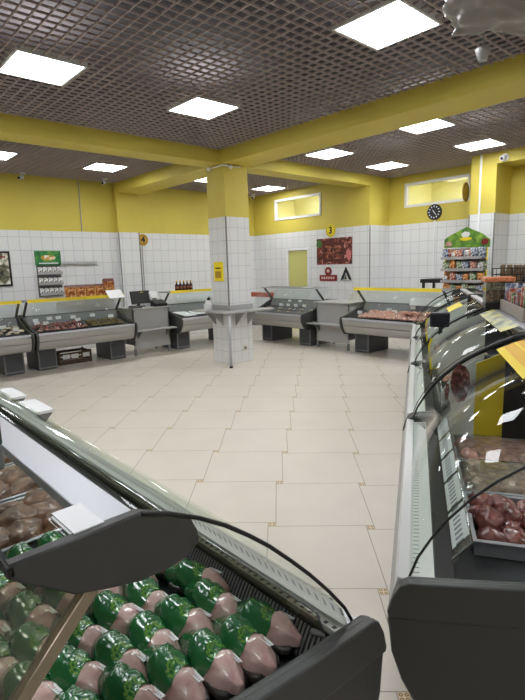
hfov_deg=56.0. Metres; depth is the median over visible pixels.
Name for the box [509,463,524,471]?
meat piece
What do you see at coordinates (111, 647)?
pack
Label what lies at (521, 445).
meat piece
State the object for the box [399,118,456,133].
ceiling light
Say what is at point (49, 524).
meat piece
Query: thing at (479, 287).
snack packet
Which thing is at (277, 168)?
beam
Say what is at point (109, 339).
display counter
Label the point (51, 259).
wall rack
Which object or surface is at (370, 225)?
trim
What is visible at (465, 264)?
snack packet
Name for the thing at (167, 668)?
pack
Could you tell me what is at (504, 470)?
meat piece
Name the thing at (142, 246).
cable conduit
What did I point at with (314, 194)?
window
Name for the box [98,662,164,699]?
pack
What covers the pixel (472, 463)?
meat piece
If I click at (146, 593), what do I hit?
pack
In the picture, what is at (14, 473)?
meat piece
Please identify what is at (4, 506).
meat piece
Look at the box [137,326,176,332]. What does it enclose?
shelf
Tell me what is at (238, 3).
ceiling slab
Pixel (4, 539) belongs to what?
meat piece
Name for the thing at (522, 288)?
magazine
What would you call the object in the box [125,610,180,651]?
pack
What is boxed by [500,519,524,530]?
meat piece
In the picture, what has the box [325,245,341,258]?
picture
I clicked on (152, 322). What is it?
desk
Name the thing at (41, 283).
shelf
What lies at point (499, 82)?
beam
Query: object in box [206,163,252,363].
pillar
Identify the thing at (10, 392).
shelf
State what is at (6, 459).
meat piece
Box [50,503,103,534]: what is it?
paper stack
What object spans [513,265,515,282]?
dried fish
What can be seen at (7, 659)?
pack
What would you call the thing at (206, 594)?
pack
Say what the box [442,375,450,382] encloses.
meat piece
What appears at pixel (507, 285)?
magazine
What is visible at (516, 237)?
wall
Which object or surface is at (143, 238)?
number sign
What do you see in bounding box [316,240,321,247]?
picture
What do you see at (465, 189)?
number sign
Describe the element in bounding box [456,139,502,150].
diffuser
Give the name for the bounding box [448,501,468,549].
air vent
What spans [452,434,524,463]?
food tray
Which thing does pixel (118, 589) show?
pack
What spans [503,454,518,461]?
meat piece
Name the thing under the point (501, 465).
meat piece
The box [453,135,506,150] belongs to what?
ceiling light
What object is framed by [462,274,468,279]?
snack packet
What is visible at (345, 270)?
sign
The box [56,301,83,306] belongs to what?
paper sheet
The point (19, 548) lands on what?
pack
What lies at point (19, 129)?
beam
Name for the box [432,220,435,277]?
cable conduit
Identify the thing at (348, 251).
picture
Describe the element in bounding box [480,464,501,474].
meat piece
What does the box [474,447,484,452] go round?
meat piece
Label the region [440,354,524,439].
board
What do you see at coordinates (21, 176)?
security camera
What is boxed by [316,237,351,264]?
poster
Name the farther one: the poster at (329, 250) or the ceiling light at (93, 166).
the poster at (329, 250)
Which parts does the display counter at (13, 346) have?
panel, panel, panel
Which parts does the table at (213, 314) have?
leg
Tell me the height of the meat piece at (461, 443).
0.070 m
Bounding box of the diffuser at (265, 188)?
[255,186,281,190]
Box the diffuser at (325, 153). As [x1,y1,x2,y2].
[308,149,351,158]
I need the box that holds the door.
[286,247,308,328]
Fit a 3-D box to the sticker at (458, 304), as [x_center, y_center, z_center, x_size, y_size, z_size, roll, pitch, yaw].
[1.863,-0.418,4.799,0.121,0.063,0.400,1,10,17]
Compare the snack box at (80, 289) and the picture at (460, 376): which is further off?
the snack box at (80, 289)
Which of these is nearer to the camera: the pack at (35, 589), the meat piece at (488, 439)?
the pack at (35, 589)
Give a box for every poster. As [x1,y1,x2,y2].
[0,251,12,286]
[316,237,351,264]
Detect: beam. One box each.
[0,113,219,167]
[116,53,524,194]
[247,160,369,187]
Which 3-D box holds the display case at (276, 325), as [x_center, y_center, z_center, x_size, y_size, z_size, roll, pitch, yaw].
[0.616,-0.740,10.306,1.105,1.140,1.584,-10,13,-41]
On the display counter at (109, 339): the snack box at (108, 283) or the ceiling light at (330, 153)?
the snack box at (108, 283)
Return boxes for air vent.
[0,411,327,658]
[421,341,427,359]
[423,369,434,410]
[427,431,454,578]
[448,501,468,549]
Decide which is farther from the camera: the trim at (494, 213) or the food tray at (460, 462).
the trim at (494, 213)
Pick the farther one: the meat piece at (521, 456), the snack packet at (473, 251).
the snack packet at (473, 251)
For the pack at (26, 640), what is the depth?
1.18 m
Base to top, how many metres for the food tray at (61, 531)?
0.050 m
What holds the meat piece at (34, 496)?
in the food tray at (61, 531)
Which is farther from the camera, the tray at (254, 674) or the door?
the door
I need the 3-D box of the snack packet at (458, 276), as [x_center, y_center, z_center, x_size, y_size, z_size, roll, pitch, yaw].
[3.264,-1.195,8.195,0.109,0.140,0.030,5,12,36]
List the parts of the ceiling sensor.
stem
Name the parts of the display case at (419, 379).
panel, glass, panel, plate, trim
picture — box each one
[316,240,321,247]
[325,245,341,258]
[346,249,350,259]
[444,364,469,402]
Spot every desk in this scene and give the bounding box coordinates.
[118,305,176,355]
[307,299,362,350]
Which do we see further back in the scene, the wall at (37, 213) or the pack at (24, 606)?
the wall at (37, 213)
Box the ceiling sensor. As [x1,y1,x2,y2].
[475,3,490,61]
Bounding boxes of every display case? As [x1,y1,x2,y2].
[252,286,336,345]
[339,287,453,352]
[387,332,524,699]
[402,308,524,435]
[407,294,521,374]
[410,288,495,341]
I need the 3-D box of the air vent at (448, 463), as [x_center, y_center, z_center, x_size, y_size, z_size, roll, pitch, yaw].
[0.782,0.484,2.073,0.046,0.060,0.220,1,10,17]
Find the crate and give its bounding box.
[56,347,91,365]
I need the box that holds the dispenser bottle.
[204,297,212,310]
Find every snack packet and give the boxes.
[442,249,447,256]
[442,261,448,268]
[443,283,450,287]
[444,271,449,279]
[449,260,454,267]
[449,272,455,279]
[456,250,462,256]
[456,261,461,267]
[456,274,461,279]
[461,283,467,287]
[462,261,468,267]
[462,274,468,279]
[464,250,468,255]
[469,272,475,279]
[470,248,477,255]
[470,261,475,267]
[476,285,482,293]
[477,273,484,281]
[478,247,485,257]
[478,262,483,269]
[480,260,486,269]
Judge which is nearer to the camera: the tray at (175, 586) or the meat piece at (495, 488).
the tray at (175, 586)
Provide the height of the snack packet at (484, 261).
0.158 m
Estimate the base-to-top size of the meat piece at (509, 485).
0.062 m
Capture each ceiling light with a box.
[0,44,87,86]
[0,148,18,159]
[81,160,128,171]
[167,92,239,119]
[251,184,285,190]
[304,147,354,159]
[332,0,442,50]
[364,159,409,170]
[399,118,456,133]
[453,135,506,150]
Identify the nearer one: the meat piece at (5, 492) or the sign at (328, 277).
the meat piece at (5, 492)
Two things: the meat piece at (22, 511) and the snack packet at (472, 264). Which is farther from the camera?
the snack packet at (472, 264)
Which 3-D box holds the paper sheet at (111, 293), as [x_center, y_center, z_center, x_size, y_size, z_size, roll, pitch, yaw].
[-2.631,-1.003,8.828,0.148,0.138,0.300,8,14,44]
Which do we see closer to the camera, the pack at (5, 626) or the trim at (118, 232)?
the pack at (5, 626)
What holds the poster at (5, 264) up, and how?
attached to the wall at (37, 213)
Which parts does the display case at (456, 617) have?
panel, panel, panel, glass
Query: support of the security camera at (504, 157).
attached to the lintel
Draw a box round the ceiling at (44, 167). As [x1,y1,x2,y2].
[0,0,524,196]
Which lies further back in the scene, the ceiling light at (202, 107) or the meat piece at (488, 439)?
the ceiling light at (202, 107)
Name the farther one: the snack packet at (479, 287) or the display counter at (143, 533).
the snack packet at (479, 287)
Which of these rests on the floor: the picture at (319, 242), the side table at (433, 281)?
the side table at (433, 281)
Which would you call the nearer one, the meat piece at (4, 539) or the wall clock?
the meat piece at (4, 539)
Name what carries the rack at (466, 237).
on the floor
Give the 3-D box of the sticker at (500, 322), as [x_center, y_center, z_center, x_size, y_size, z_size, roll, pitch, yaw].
[1.513,-0.199,3.195,0.096,0.034,1.000,1,10,17]
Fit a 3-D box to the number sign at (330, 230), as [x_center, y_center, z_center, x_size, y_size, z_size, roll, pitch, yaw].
[1.534,-2.688,11.130,0.017,0.280,0.280,-10,13,-41]
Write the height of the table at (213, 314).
0.884 m
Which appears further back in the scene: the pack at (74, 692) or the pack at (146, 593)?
the pack at (146, 593)
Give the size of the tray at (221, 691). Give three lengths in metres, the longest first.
0.163 x 0.090 x 0.018 m
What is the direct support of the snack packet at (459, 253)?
on the rack at (466, 237)
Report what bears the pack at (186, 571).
in the display counter at (143, 533)
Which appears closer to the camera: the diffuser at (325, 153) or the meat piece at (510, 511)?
the meat piece at (510, 511)
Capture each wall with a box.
[0,172,256,356]
[253,175,373,325]
[278,169,384,217]
[373,176,389,287]
[388,164,470,287]
[395,156,471,204]
[507,165,524,330]
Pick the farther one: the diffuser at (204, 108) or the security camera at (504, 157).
the security camera at (504, 157)
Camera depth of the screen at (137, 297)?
9.38 m
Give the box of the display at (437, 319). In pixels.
[430,312,449,334]
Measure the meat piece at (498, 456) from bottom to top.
0.058 m
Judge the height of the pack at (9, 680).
0.090 m
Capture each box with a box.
[64,285,76,296]
[75,284,86,296]
[85,284,95,295]
[95,284,104,295]
[102,278,114,294]
[214,262,223,280]
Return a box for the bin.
[500,299,524,321]
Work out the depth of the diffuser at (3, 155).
7.54 m
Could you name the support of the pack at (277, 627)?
in the display counter at (143, 533)
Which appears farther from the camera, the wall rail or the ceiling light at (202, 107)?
the wall rail
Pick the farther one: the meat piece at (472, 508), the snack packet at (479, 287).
the snack packet at (479, 287)
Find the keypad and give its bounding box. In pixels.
[150,299,167,306]
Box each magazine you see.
[505,283,524,299]
[509,288,520,302]
[511,293,515,303]
[517,292,520,306]
[520,287,523,307]
[523,287,524,308]
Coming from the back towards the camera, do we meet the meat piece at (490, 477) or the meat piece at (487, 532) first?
the meat piece at (490, 477)
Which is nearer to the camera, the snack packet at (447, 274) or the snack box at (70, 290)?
the snack packet at (447, 274)
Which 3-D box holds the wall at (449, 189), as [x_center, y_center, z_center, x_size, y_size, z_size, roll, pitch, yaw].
[4.539,-2.058,10.350,1.575,3.600,3.180,-10,13,-41]
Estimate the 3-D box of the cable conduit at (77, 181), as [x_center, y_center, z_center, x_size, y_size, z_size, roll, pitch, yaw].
[-3.647,-2.870,9.876,0.015,0.955,0.024,-10,13,-41]
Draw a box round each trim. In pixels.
[118,232,124,306]
[139,233,143,304]
[213,303,252,310]
[225,216,229,304]
[369,225,370,286]
[490,213,494,288]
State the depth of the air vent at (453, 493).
1.83 m
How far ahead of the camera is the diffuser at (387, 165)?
9.20 m
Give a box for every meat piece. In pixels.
[0,465,17,475]
[0,467,27,486]
[0,483,11,499]
[0,501,23,513]
[0,504,36,528]
[0,527,9,548]
[4,455,11,463]
[4,517,44,547]
[9,476,40,495]
[21,489,51,504]
[31,498,62,517]
[42,508,63,532]
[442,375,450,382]
[453,438,473,451]
[458,447,481,458]
[461,471,484,487]
[462,468,481,474]
[463,458,485,469]
[465,505,483,526]
[466,476,490,491]
[468,491,493,506]
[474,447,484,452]
[474,505,505,531]
[476,525,506,541]
[480,452,495,459]
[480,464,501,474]
[483,444,507,455]
[483,474,499,482]
[484,435,503,443]
[489,482,501,491]
[492,453,505,460]
[492,494,516,508]
[493,461,510,468]
[496,502,523,521]
[498,473,518,483]
[499,478,524,493]
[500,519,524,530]
[501,468,512,473]
[501,526,524,544]
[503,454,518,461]
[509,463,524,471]
[512,441,524,449]
[514,451,524,461]
[515,472,524,477]
[516,499,524,509]
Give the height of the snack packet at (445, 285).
0.190 m
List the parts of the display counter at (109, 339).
panel, panel, panel, panel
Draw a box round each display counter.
[0,300,34,375]
[0,387,385,699]
[18,294,137,370]
[158,288,213,349]
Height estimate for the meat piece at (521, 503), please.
0.076 m
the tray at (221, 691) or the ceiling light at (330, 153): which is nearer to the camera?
the tray at (221, 691)
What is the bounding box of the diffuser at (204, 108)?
[170,98,236,118]
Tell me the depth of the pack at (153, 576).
1.47 m
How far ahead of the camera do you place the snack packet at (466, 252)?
8.03 m
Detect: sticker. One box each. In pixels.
[447,302,462,311]
[480,309,519,331]
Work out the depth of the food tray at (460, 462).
2.08 m
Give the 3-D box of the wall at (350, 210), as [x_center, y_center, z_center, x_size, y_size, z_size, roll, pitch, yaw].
[1.085,-2.157,11.846,0.120,3.390,3.660,-10,13,-41]
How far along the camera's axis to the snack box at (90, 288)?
8.83 m
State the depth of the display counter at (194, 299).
9.92 m
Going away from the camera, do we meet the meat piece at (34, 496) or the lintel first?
the meat piece at (34, 496)
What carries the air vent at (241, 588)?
attached to the display counter at (143, 533)
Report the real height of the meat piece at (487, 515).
0.073 m
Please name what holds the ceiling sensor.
hanging from the ceiling at (44, 167)
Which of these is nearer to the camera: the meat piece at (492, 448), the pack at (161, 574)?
the pack at (161, 574)
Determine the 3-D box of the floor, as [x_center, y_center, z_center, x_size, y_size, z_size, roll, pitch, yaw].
[0.499,0.830,4.644,15.925,0.050,16.060,-10,13,-41]
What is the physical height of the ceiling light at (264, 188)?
0.058 m
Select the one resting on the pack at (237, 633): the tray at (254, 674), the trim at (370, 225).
the tray at (254, 674)
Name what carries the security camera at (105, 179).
attached to the ceiling at (44, 167)
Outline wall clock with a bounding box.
[427,204,441,219]
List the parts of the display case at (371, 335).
panel, panel, panel, shelf frame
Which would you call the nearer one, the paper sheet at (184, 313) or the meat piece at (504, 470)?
the meat piece at (504, 470)
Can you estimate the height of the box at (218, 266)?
0.310 m
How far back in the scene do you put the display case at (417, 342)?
5.28 m
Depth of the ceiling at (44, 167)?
4.89 m
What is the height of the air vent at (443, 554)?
0.102 m
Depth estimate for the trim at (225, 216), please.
7.88 m
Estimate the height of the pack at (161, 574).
0.093 m
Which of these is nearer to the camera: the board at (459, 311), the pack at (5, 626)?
the pack at (5, 626)
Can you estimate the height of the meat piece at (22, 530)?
0.069 m
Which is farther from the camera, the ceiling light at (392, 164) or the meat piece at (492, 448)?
the ceiling light at (392, 164)
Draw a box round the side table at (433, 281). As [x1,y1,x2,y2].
[420,278,442,287]
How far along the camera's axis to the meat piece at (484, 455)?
2.28 m
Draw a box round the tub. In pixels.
[481,276,515,308]
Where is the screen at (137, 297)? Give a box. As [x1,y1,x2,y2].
[129,290,149,306]
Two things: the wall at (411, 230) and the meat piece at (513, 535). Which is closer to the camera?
the meat piece at (513, 535)
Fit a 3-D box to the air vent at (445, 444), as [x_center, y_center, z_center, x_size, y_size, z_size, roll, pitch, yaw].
[0.854,0.443,2.304,0.046,0.060,0.220,1,10,17]
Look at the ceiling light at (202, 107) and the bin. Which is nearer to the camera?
the bin
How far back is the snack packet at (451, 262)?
8.25 m
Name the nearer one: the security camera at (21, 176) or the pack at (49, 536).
the pack at (49, 536)
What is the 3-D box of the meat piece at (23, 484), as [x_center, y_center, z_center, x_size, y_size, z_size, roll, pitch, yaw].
[-1.028,0.591,2.135,0.144,0.069,0.196,-1,10,3]
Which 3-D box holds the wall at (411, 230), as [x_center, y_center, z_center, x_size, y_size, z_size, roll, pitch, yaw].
[3.581,-1.942,10.155,0.120,3.390,2.460,-10,13,-41]
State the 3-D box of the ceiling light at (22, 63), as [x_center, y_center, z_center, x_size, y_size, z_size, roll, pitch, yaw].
[-1.959,-2.509,4.367,0.595,0.058,0.595,-10,13,-41]
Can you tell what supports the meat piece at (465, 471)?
in the food tray at (460, 462)
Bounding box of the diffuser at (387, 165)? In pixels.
[369,162,406,169]
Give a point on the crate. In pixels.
(86, 353)
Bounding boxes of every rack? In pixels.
[34,251,64,296]
[440,227,490,315]
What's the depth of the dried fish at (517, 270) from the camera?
6.57 m
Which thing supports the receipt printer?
on the desk at (152, 322)
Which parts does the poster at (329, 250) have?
dark red frame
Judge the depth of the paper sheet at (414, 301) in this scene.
8.14 m
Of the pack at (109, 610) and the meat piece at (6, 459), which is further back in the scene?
the meat piece at (6, 459)
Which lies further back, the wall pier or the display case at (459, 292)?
the wall pier
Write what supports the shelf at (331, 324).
attached to the desk at (328, 312)
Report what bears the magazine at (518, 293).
in the bin
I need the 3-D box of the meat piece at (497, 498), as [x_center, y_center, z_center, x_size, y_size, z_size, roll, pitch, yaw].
[0.912,0.584,1.866,0.096,0.068,0.133,-4,10,-15]
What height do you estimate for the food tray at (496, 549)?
0.055 m
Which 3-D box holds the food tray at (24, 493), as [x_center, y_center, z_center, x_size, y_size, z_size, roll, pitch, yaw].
[-1.271,0.630,2.050,0.644,0.050,0.384,-10,13,-41]
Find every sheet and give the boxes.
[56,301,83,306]
[105,290,124,297]
[173,311,195,315]
[188,311,204,313]
[409,297,444,306]
[496,339,524,378]
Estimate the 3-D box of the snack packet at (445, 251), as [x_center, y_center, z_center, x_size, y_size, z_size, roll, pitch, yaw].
[3.080,-1.616,8.318,0.030,0.178,0.109,-11,13,-43]
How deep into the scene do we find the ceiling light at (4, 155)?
7.49 m
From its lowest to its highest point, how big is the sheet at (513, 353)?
0.062 m
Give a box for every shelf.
[0,387,26,404]
[15,399,53,420]
[37,271,62,274]
[39,282,63,284]
[39,292,64,295]
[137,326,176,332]
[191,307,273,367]
[307,322,339,326]
[440,268,485,270]
[440,280,482,282]
[441,256,485,259]
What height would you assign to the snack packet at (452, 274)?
0.164 m
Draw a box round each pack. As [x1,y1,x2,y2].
[0,570,25,611]
[0,610,10,635]
[0,634,18,677]
[0,659,62,699]
[3,590,57,629]
[4,621,67,661]
[6,543,32,558]
[18,582,40,594]
[36,531,63,547]
[39,587,74,616]
[47,644,105,693]
[50,614,107,656]
[54,685,101,699]
[85,590,143,633]
[91,628,147,680]
[97,585,122,595]
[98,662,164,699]
[122,577,167,612]
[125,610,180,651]
[143,642,209,699]
[149,575,159,585]
[154,593,212,641]
[155,560,180,579]
[164,558,229,593]
[179,627,247,699]
[184,578,240,622]
[212,613,279,682]
[236,597,302,654]
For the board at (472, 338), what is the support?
in the display case at (419, 379)
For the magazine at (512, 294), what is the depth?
3.37 m
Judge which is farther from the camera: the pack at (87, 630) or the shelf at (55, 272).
the shelf at (55, 272)
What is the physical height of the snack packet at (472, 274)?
0.159 m
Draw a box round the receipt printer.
[146,291,157,305]
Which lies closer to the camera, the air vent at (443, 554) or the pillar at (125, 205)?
the air vent at (443, 554)
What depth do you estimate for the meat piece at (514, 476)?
2.04 m
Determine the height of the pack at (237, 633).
0.087 m
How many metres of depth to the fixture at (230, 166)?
7.73 m
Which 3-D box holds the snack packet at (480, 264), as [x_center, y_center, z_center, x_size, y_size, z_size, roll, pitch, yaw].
[3.494,-1.340,7.911,0.084,0.123,0.030,5,12,38]
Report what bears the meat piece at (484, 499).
in the food tray at (496, 549)
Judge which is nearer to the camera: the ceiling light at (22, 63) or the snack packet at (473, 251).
the ceiling light at (22, 63)
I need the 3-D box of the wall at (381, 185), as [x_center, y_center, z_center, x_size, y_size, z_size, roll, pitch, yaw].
[2.535,-2.018,10.781,0.580,3.390,0.120,-10,13,-41]
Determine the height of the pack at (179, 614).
0.091 m
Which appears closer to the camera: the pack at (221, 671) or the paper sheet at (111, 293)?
the pack at (221, 671)
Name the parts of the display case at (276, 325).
panel, panel, shelf frame, panel, panel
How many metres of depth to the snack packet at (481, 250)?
7.85 m
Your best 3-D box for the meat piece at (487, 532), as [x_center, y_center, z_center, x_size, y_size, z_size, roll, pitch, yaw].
[0.774,0.629,1.672,0.106,0.064,0.128,2,10,22]
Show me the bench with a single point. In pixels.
(253, 294)
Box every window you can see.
[274,192,320,220]
[404,173,470,207]
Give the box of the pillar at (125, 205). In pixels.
[112,182,142,306]
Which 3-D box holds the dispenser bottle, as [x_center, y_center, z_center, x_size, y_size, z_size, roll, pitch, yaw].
[-0.888,-0.766,8.170,0.126,0.225,0.124,-10,13,-41]
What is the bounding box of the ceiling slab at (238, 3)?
[0,0,524,180]
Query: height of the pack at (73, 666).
0.086 m
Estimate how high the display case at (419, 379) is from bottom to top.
1.222 m
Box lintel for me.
[497,145,524,166]
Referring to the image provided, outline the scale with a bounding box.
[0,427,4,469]
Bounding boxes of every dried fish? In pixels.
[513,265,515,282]
[516,265,519,282]
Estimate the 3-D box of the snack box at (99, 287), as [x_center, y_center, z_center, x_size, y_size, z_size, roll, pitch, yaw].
[-2.966,-1.098,8.984,0.150,0.210,0.100,-10,13,-41]
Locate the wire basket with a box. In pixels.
[491,267,524,288]
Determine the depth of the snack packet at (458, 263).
8.15 m
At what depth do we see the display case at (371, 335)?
8.55 m
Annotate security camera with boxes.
[17,172,24,179]
[101,178,107,184]
[500,154,508,160]
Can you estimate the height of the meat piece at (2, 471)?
0.065 m
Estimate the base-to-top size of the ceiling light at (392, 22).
0.058 m
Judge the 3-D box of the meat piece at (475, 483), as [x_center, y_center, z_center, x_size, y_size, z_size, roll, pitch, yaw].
[0.889,0.556,2.020,0.098,0.057,0.132,4,11,31]
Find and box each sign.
[140,234,147,245]
[320,267,336,280]
[326,224,335,236]
[340,267,351,280]
[462,182,468,201]
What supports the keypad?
on the desk at (152, 322)
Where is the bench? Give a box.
[251,292,273,298]
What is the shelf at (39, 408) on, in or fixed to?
attached to the display counter at (143, 533)
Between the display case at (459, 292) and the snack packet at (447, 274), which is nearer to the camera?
the display case at (459, 292)
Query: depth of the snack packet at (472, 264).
7.98 m
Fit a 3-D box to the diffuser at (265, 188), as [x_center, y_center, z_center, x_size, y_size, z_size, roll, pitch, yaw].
[0.142,-3.779,11.498,0.551,0.043,0.551,-10,13,-41]
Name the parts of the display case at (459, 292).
glass, panel, plate, trim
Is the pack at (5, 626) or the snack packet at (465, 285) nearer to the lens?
the pack at (5, 626)
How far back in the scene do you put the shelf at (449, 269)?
8.08 m
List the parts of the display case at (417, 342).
panel, glass, panel, plate, trim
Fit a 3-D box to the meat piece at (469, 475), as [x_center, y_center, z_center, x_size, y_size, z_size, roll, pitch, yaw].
[0.891,0.549,2.085,0.108,0.065,0.102,2,10,21]
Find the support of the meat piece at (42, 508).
in the food tray at (61, 531)
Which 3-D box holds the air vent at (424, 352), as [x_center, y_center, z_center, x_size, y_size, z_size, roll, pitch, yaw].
[1.609,0.070,4.892,0.063,0.102,1.416,1,10,17]
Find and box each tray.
[0,464,41,502]
[0,496,65,555]
[169,582,183,593]
[182,652,247,699]
[205,688,209,699]
[241,653,279,682]
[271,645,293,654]
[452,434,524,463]
[457,458,524,496]
[463,491,524,561]
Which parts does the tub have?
lid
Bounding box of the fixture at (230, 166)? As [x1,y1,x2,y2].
[207,164,240,170]
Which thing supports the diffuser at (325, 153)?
attached to the ceiling light at (330, 153)
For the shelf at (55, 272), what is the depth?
9.56 m
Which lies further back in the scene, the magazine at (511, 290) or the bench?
the bench
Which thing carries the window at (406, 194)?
in the wall at (411, 230)
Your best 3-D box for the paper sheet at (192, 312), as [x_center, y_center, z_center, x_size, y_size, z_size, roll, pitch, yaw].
[-1.302,-0.770,10.058,0.340,0.047,0.297,-8,12,-33]
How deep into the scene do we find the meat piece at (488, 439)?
2.47 m
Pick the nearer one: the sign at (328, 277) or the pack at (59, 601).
the pack at (59, 601)
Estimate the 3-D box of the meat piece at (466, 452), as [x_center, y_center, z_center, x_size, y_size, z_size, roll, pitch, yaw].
[0.985,0.498,2.324,0.116,0.062,0.115,-5,10,-18]
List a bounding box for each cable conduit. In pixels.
[77,181,82,230]
[142,246,145,303]
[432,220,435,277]
[476,155,482,247]
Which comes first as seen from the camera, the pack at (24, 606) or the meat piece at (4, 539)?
the pack at (24, 606)
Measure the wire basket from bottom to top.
1.470 m
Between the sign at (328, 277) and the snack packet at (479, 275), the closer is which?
the snack packet at (479, 275)
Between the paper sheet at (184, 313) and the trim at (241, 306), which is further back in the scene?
the paper sheet at (184, 313)
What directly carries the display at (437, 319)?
on the display case at (419, 379)
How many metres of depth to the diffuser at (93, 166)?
8.61 m
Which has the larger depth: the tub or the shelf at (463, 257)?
the shelf at (463, 257)
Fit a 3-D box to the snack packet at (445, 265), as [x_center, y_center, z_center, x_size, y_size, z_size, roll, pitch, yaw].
[3.094,-1.416,8.343,0.030,0.160,0.131,-10,13,-40]
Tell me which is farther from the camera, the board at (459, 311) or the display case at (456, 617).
the board at (459, 311)
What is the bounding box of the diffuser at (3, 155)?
[0,152,14,159]
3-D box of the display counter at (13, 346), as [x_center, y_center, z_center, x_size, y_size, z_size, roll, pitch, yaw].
[-4.543,-0.112,7.428,1.804,1.160,1.105,-10,13,-41]
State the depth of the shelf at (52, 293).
9.64 m
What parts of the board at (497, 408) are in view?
grey panel, yellow panel, dark panel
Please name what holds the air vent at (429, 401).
attached to the display case at (419, 379)
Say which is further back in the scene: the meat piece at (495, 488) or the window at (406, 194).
the window at (406, 194)
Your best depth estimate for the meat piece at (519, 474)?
2.07 m
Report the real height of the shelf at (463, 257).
0.045 m
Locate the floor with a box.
[0,325,412,699]
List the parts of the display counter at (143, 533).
trim, plate, panel, slotted panel, glass, panel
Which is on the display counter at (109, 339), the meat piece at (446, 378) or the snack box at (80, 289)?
the snack box at (80, 289)
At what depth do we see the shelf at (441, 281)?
8.14 m
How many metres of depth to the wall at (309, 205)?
13.51 m
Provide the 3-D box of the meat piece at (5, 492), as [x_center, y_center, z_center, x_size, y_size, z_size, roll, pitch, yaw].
[-1.120,0.602,2.060,0.175,0.077,0.147,4,11,30]
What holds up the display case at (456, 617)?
on the floor
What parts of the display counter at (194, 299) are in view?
panel, panel, panel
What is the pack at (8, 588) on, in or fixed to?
in the display counter at (143, 533)
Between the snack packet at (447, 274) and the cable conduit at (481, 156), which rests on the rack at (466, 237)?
the snack packet at (447, 274)
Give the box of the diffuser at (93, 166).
[84,163,124,171]
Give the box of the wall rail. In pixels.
[63,261,96,263]
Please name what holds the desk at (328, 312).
on the floor
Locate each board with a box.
[425,298,467,340]
[428,314,485,377]
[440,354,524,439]
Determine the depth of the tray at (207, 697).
1.08 m
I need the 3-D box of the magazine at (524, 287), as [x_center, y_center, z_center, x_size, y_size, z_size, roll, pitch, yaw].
[1.675,-0.286,2.967,0.195,0.183,0.045,1,10,17]
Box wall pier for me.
[469,150,511,288]
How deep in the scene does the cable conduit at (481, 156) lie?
8.54 m
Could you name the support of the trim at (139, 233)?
attached to the pillar at (125, 205)

